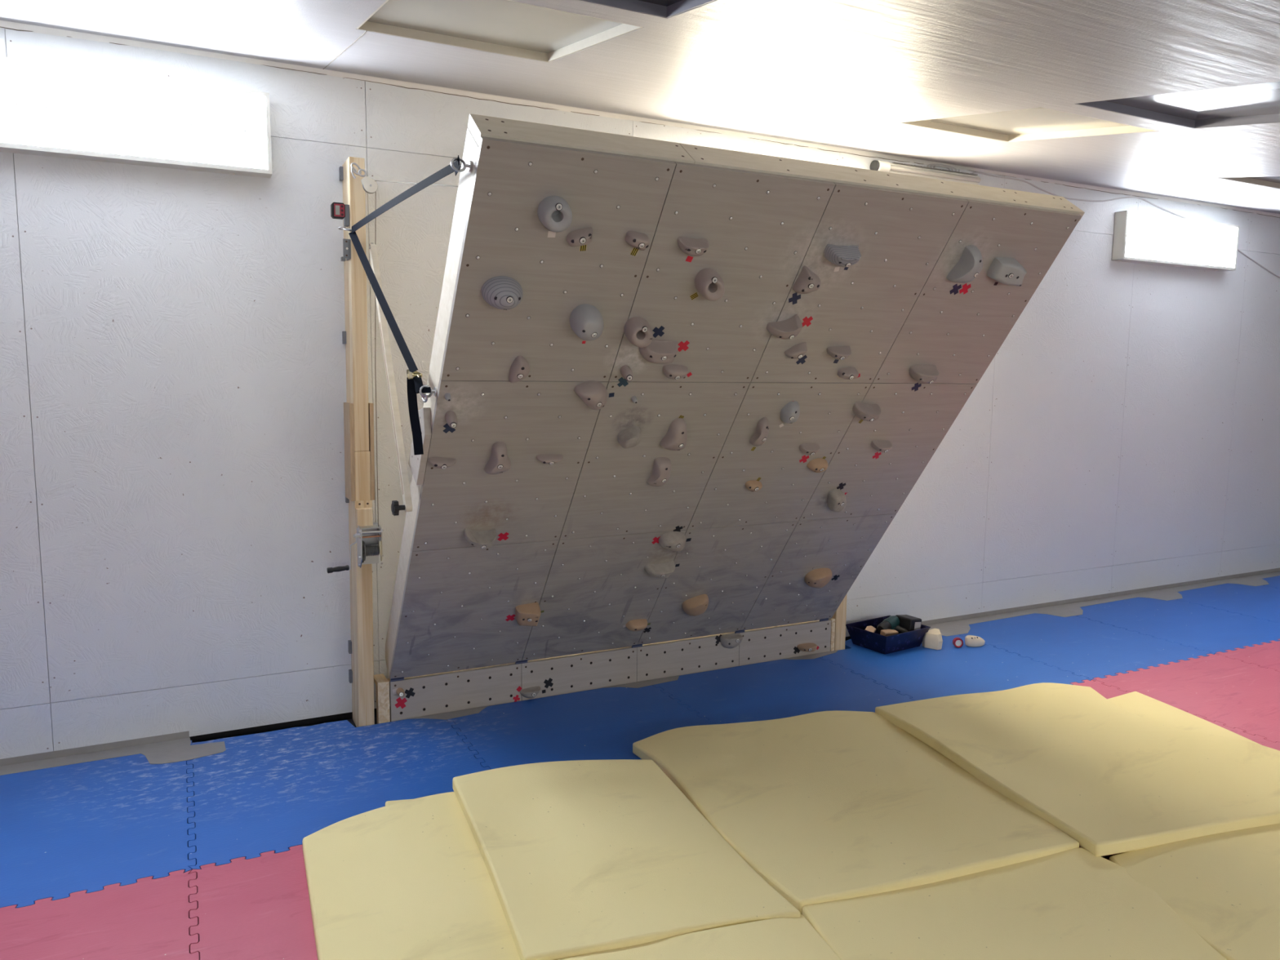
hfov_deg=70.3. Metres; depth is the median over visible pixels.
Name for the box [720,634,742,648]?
hold
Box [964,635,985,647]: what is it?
hold
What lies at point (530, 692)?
hold
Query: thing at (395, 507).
support strut
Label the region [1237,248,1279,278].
power cable
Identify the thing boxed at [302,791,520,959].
pad
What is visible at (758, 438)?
hold
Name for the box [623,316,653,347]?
hold
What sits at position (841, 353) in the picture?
hold
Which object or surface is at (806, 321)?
cross
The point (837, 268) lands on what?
tape patch
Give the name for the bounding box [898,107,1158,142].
ceiling light
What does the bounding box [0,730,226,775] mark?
floor
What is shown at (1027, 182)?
power cable
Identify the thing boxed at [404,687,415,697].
cross
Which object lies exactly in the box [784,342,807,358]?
hold
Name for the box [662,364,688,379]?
hold
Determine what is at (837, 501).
hold
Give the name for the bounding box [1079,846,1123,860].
floor mat
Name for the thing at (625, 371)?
hold
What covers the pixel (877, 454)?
cross
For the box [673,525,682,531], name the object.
cross
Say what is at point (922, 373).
hold
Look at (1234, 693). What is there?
floor mat
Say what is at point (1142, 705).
pad
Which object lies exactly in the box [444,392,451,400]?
hold nub
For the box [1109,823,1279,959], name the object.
pad
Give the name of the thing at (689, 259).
tape patch
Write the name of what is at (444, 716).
tape
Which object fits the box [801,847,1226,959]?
pad
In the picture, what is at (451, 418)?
hold
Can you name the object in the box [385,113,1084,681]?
board
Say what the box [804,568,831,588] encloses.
hold
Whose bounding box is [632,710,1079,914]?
pad
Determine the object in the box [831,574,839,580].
cross
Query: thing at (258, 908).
floor mat
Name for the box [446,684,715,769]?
floor mat
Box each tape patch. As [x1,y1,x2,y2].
[516,685,522,692]
[547,231,555,237]
[608,392,614,397]
[685,255,693,262]
[833,266,839,271]
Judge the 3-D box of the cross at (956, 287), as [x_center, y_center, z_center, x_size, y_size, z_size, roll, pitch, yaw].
[1.206,-0.729,3.470,0.049,0.040,0.029,-3,8,-30]
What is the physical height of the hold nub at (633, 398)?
0.026 m
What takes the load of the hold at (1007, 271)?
attached to the board
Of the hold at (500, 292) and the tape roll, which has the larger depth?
the tape roll
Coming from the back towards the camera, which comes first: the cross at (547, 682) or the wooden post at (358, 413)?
the cross at (547, 682)
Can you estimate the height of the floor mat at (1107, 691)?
0.030 m
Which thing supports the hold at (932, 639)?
on the floor mat at (920, 673)
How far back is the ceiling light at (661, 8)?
2.29 m
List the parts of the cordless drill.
handle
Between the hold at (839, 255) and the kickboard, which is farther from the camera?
the kickboard
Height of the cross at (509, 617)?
0.036 m
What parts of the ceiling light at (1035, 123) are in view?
hatch panel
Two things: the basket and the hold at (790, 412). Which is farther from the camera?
the basket
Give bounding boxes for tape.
[407,706,487,719]
[579,244,586,251]
[602,675,679,688]
[630,247,639,256]
[689,292,697,300]
[783,649,838,659]
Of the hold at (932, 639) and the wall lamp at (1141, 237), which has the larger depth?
the wall lamp at (1141, 237)
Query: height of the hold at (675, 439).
0.130 m
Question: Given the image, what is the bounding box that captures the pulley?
[350,162,377,193]
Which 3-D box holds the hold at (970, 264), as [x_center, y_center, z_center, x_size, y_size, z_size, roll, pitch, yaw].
[1.229,-0.802,3.382,0.116,0.131,0.126,-4,8,-32]
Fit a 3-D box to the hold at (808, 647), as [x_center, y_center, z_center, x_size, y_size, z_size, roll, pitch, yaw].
[0.898,0.896,4.823,0.116,0.046,0.056,-3,7,-27]
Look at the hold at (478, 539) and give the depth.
3.40 m
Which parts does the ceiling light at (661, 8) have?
hatch panel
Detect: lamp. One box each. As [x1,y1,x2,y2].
[0,56,271,177]
[870,160,981,185]
[1111,210,1239,271]
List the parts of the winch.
crank arm, mounting plate, cross rod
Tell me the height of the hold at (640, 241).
0.053 m
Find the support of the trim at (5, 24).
attached to the wall
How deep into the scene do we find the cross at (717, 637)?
4.59 m
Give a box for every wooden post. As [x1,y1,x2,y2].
[338,156,374,727]
[831,593,847,650]
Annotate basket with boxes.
[845,615,930,654]
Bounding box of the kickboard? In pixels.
[373,617,835,724]
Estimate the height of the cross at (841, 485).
0.038 m
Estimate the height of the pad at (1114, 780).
0.089 m
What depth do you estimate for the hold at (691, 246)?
2.85 m
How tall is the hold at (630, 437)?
0.083 m
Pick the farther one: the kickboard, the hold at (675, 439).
the kickboard
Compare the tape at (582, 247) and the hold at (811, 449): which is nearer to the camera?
the tape at (582, 247)
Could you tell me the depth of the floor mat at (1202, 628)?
5.56 m
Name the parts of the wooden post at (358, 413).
latch plate, plate, plate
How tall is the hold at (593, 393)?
0.102 m
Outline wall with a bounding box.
[0,27,1279,759]
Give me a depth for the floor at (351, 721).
3.95 m
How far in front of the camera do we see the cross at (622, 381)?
3.17 m
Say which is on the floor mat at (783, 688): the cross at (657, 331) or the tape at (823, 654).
the tape at (823, 654)
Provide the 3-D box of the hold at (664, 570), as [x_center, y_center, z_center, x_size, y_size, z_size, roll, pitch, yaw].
[0.092,0.398,3.992,0.140,0.079,0.085,-4,8,-37]
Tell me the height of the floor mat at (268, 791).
0.030 m
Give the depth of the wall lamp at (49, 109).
3.30 m
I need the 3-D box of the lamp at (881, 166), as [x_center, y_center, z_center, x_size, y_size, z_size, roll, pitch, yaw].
[1.599,-1.716,5.041,0.775,0.099,0.078,-3,7,-27]
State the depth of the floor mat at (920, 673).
4.63 m
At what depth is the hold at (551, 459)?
3.27 m
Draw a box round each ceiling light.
[355,0,643,62]
[581,0,715,17]
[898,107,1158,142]
[1077,81,1279,128]
[1219,176,1279,188]
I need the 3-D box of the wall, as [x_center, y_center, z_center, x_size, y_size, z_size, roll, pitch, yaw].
[1.473,-0.458,5.229,13.100,2.870,0.101,-3,7,-27]
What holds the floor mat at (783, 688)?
on the floor at (351, 721)
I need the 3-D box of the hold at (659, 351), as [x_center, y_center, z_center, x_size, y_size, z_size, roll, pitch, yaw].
[0.067,-0.439,3.113,0.144,0.083,0.090,-3,8,-30]
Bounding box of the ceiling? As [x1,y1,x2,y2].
[0,0,1279,213]
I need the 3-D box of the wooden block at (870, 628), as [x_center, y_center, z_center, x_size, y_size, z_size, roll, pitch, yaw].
[1.261,0.835,4.996,0.058,0.060,0.077,5,8,34]
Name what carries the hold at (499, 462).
attached to the board
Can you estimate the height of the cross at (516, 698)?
0.035 m
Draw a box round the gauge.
[330,202,349,226]
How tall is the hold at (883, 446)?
0.056 m
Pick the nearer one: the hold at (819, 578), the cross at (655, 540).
the cross at (655, 540)
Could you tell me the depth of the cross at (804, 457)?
3.85 m
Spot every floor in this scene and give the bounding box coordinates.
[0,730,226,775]
[304,715,377,727]
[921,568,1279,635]
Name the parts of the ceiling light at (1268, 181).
hatch panel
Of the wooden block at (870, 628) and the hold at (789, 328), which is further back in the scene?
the wooden block at (870, 628)
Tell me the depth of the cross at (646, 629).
4.32 m
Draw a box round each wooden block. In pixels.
[864,626,875,632]
[880,629,898,636]
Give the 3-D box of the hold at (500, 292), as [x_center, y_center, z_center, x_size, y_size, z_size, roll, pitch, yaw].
[-0.415,-0.561,2.733,0.118,0.099,0.109,1,7,3]
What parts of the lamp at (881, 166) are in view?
cable coil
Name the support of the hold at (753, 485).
attached to the board
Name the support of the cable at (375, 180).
attached to the winch
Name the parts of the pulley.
cheek plate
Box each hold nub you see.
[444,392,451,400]
[631,395,637,403]
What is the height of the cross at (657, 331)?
0.040 m
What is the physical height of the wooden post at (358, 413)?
2.348 m
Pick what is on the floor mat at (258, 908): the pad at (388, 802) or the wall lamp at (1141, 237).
the pad at (388, 802)
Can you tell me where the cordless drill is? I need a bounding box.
[876,614,921,633]
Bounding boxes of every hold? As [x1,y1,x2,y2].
[395,687,404,697]
[428,457,456,469]
[444,410,457,428]
[463,528,496,548]
[480,275,523,310]
[484,441,511,474]
[508,355,529,382]
[515,602,540,626]
[520,686,540,698]
[536,453,563,465]
[537,195,572,232]
[565,226,592,246]
[569,303,604,341]
[573,380,607,409]
[617,426,641,448]
[620,364,633,381]
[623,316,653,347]
[625,231,649,250]
[625,618,647,631]
[639,339,677,364]
[644,560,675,578]
[647,457,671,486]
[658,531,685,551]
[659,417,687,450]
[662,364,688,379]
[677,236,708,256]
[681,594,708,616]
[694,267,724,301]
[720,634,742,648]
[745,480,762,491]
[749,417,769,446]
[766,314,802,339]
[780,400,799,423]
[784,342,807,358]
[792,265,821,293]
[796,643,817,652]
[799,443,819,455]
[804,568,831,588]
[806,457,827,472]
[824,244,861,266]
[826,346,851,359]
[827,488,846,511]
[837,367,858,379]
[852,402,881,421]
[871,440,892,453]
[908,364,939,383]
[921,628,942,649]
[946,245,982,283]
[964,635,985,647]
[986,257,1026,286]
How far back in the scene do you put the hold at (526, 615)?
3.83 m
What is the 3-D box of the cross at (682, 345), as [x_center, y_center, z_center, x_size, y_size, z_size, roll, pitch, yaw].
[0.151,-0.466,3.161,0.048,0.040,0.028,-2,7,-20]
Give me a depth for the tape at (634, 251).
2.82 m
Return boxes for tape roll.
[952,637,963,648]
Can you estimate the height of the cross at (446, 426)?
0.037 m
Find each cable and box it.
[374,180,457,545]
[971,171,1187,218]
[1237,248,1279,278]
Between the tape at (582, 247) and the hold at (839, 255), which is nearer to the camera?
the tape at (582, 247)
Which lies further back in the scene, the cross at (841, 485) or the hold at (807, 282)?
the cross at (841, 485)
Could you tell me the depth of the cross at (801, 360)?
3.43 m
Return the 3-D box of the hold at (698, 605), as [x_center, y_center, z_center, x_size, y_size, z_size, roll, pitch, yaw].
[0.270,0.596,4.302,0.146,0.117,0.112,-5,8,-38]
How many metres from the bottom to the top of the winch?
0.273 m
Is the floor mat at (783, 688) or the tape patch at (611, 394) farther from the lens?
the floor mat at (783, 688)
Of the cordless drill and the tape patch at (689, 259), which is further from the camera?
the cordless drill
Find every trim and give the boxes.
[0,20,1279,217]
[323,31,366,69]
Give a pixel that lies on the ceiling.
(842, 73)
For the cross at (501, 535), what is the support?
attached to the board
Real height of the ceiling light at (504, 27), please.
0.154 m
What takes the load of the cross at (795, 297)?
attached to the board
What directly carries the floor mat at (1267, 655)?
on the floor at (351, 721)
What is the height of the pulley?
0.113 m
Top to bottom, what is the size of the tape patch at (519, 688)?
0.029 m
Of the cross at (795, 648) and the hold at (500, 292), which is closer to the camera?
the hold at (500, 292)
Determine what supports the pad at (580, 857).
on the floor mat
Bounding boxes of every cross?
[394,697,407,708]
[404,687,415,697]
[443,422,455,433]
[497,532,509,541]
[505,613,515,621]
[512,694,519,702]
[543,677,553,688]
[617,377,628,386]
[643,626,651,632]
[651,536,660,544]
[653,325,664,337]
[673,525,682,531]
[677,340,689,351]
[715,634,722,644]
[788,292,800,304]
[793,646,799,653]
[795,355,807,364]
[799,454,808,462]
[801,315,813,326]
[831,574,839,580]
[836,482,845,489]
[872,451,881,458]
[911,382,921,391]
[949,283,961,294]
[959,283,970,294]
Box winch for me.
[326,500,383,573]
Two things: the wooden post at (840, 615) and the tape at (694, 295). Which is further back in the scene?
the wooden post at (840, 615)
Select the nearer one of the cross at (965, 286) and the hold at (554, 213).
the hold at (554, 213)
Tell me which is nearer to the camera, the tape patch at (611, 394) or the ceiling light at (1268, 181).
the tape patch at (611, 394)
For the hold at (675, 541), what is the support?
attached to the board
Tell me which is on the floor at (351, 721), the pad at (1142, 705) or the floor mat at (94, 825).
the floor mat at (94, 825)
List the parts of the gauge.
plate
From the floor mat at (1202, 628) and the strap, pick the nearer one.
the strap
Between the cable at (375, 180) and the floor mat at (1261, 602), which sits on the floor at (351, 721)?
the floor mat at (1261, 602)
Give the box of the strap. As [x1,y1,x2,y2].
[337,155,461,454]
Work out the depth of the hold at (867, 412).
3.73 m
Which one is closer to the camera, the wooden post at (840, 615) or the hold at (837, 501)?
the hold at (837, 501)
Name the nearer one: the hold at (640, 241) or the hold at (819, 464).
the hold at (640, 241)
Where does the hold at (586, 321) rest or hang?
attached to the board
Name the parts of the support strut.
knob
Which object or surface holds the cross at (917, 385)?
attached to the board
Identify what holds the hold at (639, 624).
attached to the board
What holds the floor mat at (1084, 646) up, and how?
on the floor at (351, 721)
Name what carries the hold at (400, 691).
attached to the kickboard
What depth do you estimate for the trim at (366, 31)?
3.18 m
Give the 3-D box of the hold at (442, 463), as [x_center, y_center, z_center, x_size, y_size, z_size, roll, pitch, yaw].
[-0.675,-0.059,3.113,0.096,0.042,0.046,-4,8,-33]
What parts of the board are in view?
brace plate, panel, panel, panel, panel, panel, panel, panel, panel, panel, panel, panel, panel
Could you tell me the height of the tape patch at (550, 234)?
0.019 m
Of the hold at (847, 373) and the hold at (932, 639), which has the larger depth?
the hold at (932, 639)
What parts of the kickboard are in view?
kick panel, kick panel, rail, kick panel, kick panel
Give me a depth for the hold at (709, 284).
2.96 m
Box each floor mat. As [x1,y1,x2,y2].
[0,740,195,907]
[0,869,199,959]
[186,718,490,870]
[189,844,317,959]
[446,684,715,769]
[653,657,915,724]
[820,634,1091,700]
[960,613,1214,679]
[1071,680,1279,751]
[1078,597,1279,653]
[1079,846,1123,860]
[1092,653,1279,742]
[1177,583,1279,622]
[1215,639,1279,671]
[1262,575,1279,589]
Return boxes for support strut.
[368,242,412,515]
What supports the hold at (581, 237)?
attached to the board
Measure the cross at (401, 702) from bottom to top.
0.054 m
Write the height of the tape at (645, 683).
0.001 m
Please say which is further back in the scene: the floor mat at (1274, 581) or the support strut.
the floor mat at (1274, 581)
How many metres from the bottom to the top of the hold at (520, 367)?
0.088 m
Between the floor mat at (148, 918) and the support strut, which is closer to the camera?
the floor mat at (148, 918)
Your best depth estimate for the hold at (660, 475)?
3.53 m
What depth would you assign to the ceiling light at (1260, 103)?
3.06 m
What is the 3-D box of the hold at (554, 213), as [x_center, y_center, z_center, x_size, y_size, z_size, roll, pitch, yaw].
[-0.238,-0.764,2.611,0.105,0.098,0.094,-5,9,-40]
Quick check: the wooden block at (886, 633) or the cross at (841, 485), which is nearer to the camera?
the cross at (841, 485)
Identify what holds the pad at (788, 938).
on the floor mat
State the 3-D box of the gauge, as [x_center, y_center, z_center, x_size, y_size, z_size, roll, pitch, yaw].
[-1.186,-1.049,3.589,0.069,0.083,0.054,-3,7,-27]
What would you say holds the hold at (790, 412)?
attached to the board
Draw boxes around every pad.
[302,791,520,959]
[385,799,410,805]
[452,759,800,959]
[557,914,840,959]
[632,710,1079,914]
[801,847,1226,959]
[875,682,1279,856]
[1106,691,1259,744]
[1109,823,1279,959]

